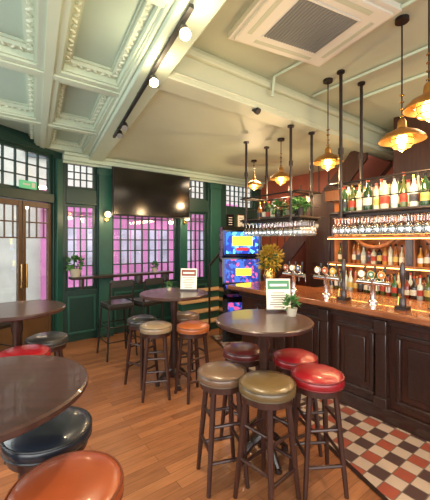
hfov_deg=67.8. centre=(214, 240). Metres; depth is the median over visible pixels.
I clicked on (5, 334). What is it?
door
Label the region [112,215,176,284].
window
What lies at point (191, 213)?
window
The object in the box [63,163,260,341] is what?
wall
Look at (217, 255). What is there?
stair handrail
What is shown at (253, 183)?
pendant lamp
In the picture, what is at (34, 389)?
pub table
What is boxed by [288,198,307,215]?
potted plant
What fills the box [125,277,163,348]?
bar chair
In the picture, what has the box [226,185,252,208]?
window
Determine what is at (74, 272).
potted plant
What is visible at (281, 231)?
glasses
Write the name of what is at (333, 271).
tap
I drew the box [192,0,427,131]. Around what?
ceiling
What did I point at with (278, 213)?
potted plant
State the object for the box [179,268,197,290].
holder
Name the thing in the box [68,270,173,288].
shelf
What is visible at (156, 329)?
bar stool
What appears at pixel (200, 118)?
ceiling
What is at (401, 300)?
pump
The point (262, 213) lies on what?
bottles
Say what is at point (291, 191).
gantry
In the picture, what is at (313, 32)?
air conditioning unit
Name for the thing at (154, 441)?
floor
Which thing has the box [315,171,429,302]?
bar cabinet
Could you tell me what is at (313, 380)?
bar stool
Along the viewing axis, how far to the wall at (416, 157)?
4.30 m
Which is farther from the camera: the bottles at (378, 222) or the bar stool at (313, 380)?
the bottles at (378, 222)
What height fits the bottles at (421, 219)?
0.239 m
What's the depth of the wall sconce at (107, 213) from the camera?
5.50 m
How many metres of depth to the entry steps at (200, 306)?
6.26 m
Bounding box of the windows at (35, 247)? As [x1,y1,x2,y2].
[0,145,249,302]
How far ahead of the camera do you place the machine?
5.33 m
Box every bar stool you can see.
[0,344,50,464]
[0,406,91,479]
[4,450,123,499]
[24,331,67,356]
[124,314,158,389]
[140,320,171,402]
[174,320,210,404]
[177,311,199,378]
[196,361,249,498]
[219,342,258,444]
[233,370,300,499]
[273,348,322,456]
[289,363,348,499]
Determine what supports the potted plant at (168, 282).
on the pub table at (174, 295)
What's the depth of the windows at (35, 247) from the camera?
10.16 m
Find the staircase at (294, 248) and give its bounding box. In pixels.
[261,151,390,283]
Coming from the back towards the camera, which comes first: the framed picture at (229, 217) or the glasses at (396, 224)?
the framed picture at (229, 217)
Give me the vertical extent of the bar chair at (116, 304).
1.121 m
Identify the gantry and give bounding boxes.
[240,124,320,224]
[330,69,429,218]
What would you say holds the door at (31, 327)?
in the wall at (7, 134)
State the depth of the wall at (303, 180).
7.25 m
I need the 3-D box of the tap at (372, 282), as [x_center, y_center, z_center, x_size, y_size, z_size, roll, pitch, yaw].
[1.613,0.439,3.235,0.152,0.361,0.330,0,0,-37]
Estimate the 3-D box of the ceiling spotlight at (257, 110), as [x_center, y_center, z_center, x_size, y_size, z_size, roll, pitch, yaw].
[0.424,-1.376,3.336,0.109,0.126,0.109,0,0,0]
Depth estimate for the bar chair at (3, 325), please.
3.60 m
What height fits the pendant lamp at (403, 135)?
1.044 m
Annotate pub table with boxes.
[0,300,65,346]
[0,355,87,442]
[139,288,207,390]
[216,309,313,474]
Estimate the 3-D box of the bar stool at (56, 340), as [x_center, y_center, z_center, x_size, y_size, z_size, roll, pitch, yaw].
[-1.600,1.286,3.050,0.372,0.791,0.372,0,0,-17]
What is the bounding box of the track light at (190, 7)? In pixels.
[113,3,193,138]
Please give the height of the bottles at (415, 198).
0.326 m
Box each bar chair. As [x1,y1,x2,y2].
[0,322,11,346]
[97,279,137,361]
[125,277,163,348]
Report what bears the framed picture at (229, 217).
attached to the wall at (81, 313)
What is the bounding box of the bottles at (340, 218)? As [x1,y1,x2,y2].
[338,218,341,235]
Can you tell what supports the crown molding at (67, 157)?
attached to the wall at (81, 313)
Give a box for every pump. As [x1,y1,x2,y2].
[337,259,350,300]
[394,262,410,310]
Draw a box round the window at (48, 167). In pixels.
[0,140,51,193]
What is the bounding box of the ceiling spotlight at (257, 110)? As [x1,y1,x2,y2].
[252,107,260,114]
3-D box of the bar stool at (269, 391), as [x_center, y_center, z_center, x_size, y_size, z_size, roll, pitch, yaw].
[0.340,1.286,2.091,0.372,0.791,0.372,0,0,-43]
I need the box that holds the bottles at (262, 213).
[257,196,293,218]
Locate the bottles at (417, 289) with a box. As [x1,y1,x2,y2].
[375,271,429,300]
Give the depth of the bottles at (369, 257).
4.45 m
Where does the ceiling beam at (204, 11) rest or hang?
attached to the wall at (81, 313)
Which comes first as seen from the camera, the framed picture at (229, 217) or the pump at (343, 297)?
the pump at (343, 297)
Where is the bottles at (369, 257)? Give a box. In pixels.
[338,242,429,266]
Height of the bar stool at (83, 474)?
0.791 m
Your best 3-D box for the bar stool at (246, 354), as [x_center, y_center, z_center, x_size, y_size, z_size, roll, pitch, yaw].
[0.239,1.286,2.728,0.342,0.791,0.342,0,0,38]
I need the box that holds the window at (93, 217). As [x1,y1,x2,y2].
[66,204,95,290]
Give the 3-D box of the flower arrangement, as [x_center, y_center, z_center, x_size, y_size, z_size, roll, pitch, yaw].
[0.791,0.319,4.595,0.437,0.600,0.443,0,0,0]
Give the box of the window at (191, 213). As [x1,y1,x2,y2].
[187,212,205,278]
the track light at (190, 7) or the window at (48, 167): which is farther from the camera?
the window at (48, 167)
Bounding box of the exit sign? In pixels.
[19,179,36,189]
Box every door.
[0,198,22,351]
[22,200,50,344]
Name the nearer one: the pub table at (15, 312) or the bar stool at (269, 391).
the bar stool at (269, 391)
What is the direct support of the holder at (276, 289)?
on the pub table at (259, 323)
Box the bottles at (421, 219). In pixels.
[420,215,429,234]
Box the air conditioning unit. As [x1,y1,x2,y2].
[228,0,401,66]
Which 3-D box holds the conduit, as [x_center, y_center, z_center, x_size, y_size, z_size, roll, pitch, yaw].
[2.078,-1.625,2.399,1.232,0.215,3.344,0,0,-37]
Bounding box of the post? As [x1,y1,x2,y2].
[306,192,334,286]
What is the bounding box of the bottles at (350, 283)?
[329,267,369,292]
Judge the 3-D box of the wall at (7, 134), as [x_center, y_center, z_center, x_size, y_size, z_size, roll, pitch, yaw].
[-3.911,-0.030,1.923,0.210,3.420,7.200,0,0,22]
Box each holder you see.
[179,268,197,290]
[265,279,290,311]
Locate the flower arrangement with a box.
[255,243,284,283]
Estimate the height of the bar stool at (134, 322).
0.791 m
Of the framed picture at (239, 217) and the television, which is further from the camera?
the framed picture at (239, 217)
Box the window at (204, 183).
[190,180,205,200]
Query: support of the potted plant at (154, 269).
on the shelf
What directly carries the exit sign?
attached to the wall at (7, 134)
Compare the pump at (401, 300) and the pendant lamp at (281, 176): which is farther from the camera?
the pendant lamp at (281, 176)
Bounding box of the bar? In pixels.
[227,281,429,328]
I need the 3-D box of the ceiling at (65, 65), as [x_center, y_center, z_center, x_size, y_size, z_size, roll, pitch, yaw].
[-2.454,-1.582,0.387,6.531,0.314,7.836,0,0,-37]
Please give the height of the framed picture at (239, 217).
0.300 m
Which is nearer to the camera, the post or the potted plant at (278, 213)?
the potted plant at (278, 213)
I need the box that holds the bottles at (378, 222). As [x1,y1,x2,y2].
[351,217,398,235]
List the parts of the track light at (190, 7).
track spotlight, track spotlight, track spotlight, track spotlight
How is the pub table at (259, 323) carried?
on the floor at (154, 441)
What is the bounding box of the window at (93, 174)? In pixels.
[66,163,95,189]
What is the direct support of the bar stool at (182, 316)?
on the floor at (154, 441)
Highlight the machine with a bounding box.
[219,227,261,341]
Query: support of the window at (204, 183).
in the wall at (81, 313)
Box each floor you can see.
[0,328,381,499]
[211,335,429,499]
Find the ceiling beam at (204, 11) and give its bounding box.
[88,0,226,161]
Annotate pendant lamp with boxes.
[247,160,261,189]
[270,138,288,184]
[313,77,338,170]
[378,14,426,151]
[403,0,429,121]
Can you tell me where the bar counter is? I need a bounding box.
[239,292,429,441]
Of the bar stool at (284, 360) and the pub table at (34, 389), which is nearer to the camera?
the pub table at (34, 389)
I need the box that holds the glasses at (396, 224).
[332,212,429,234]
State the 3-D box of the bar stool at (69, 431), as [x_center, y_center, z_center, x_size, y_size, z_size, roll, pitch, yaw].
[-0.820,1.286,1.580,0.401,0.791,0.401,0,0,-29]
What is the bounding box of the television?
[112,166,189,218]
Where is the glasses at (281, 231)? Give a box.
[244,220,316,236]
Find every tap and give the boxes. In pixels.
[282,261,305,290]
[313,263,340,295]
[356,266,390,302]
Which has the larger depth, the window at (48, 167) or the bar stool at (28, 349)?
the window at (48, 167)
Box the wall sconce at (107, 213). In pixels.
[104,211,110,221]
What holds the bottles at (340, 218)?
in the bar cabinet
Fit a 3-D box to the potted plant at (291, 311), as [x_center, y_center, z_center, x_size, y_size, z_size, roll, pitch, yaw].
[0.618,0.516,2.611,0.164,0.186,0.167,0,0,0]
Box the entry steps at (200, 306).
[177,286,218,329]
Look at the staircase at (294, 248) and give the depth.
5.53 m
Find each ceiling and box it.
[0,0,174,154]
[106,46,393,181]
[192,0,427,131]
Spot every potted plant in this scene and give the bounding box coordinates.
[65,253,86,276]
[149,260,158,271]
[165,281,172,290]
[269,198,287,216]
[281,293,300,316]
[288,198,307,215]
[292,196,310,215]
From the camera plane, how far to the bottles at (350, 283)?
4.55 m
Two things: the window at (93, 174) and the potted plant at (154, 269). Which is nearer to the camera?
the window at (93, 174)
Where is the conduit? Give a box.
[271,0,427,105]
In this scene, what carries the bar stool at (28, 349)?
on the floor at (154, 441)
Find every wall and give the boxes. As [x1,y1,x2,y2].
[0,124,62,331]
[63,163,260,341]
[261,160,393,285]
[347,116,429,183]
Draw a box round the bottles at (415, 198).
[343,172,429,211]
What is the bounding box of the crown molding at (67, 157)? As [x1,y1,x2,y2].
[62,151,264,189]
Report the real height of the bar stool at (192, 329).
0.791 m
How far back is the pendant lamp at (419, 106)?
2.10 m
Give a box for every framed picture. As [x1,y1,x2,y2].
[226,214,233,226]
[237,215,243,226]
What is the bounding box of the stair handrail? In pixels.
[208,226,242,330]
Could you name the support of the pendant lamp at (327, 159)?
hanging from the ceiling at (381, 46)
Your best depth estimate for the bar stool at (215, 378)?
2.18 m
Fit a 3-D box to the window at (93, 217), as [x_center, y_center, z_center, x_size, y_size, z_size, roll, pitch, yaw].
[-2.314,0.105,5.502,0.500,1.450,0.060,0,0,-37]
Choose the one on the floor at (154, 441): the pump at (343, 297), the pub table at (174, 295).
the pub table at (174, 295)
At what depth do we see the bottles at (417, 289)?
3.96 m

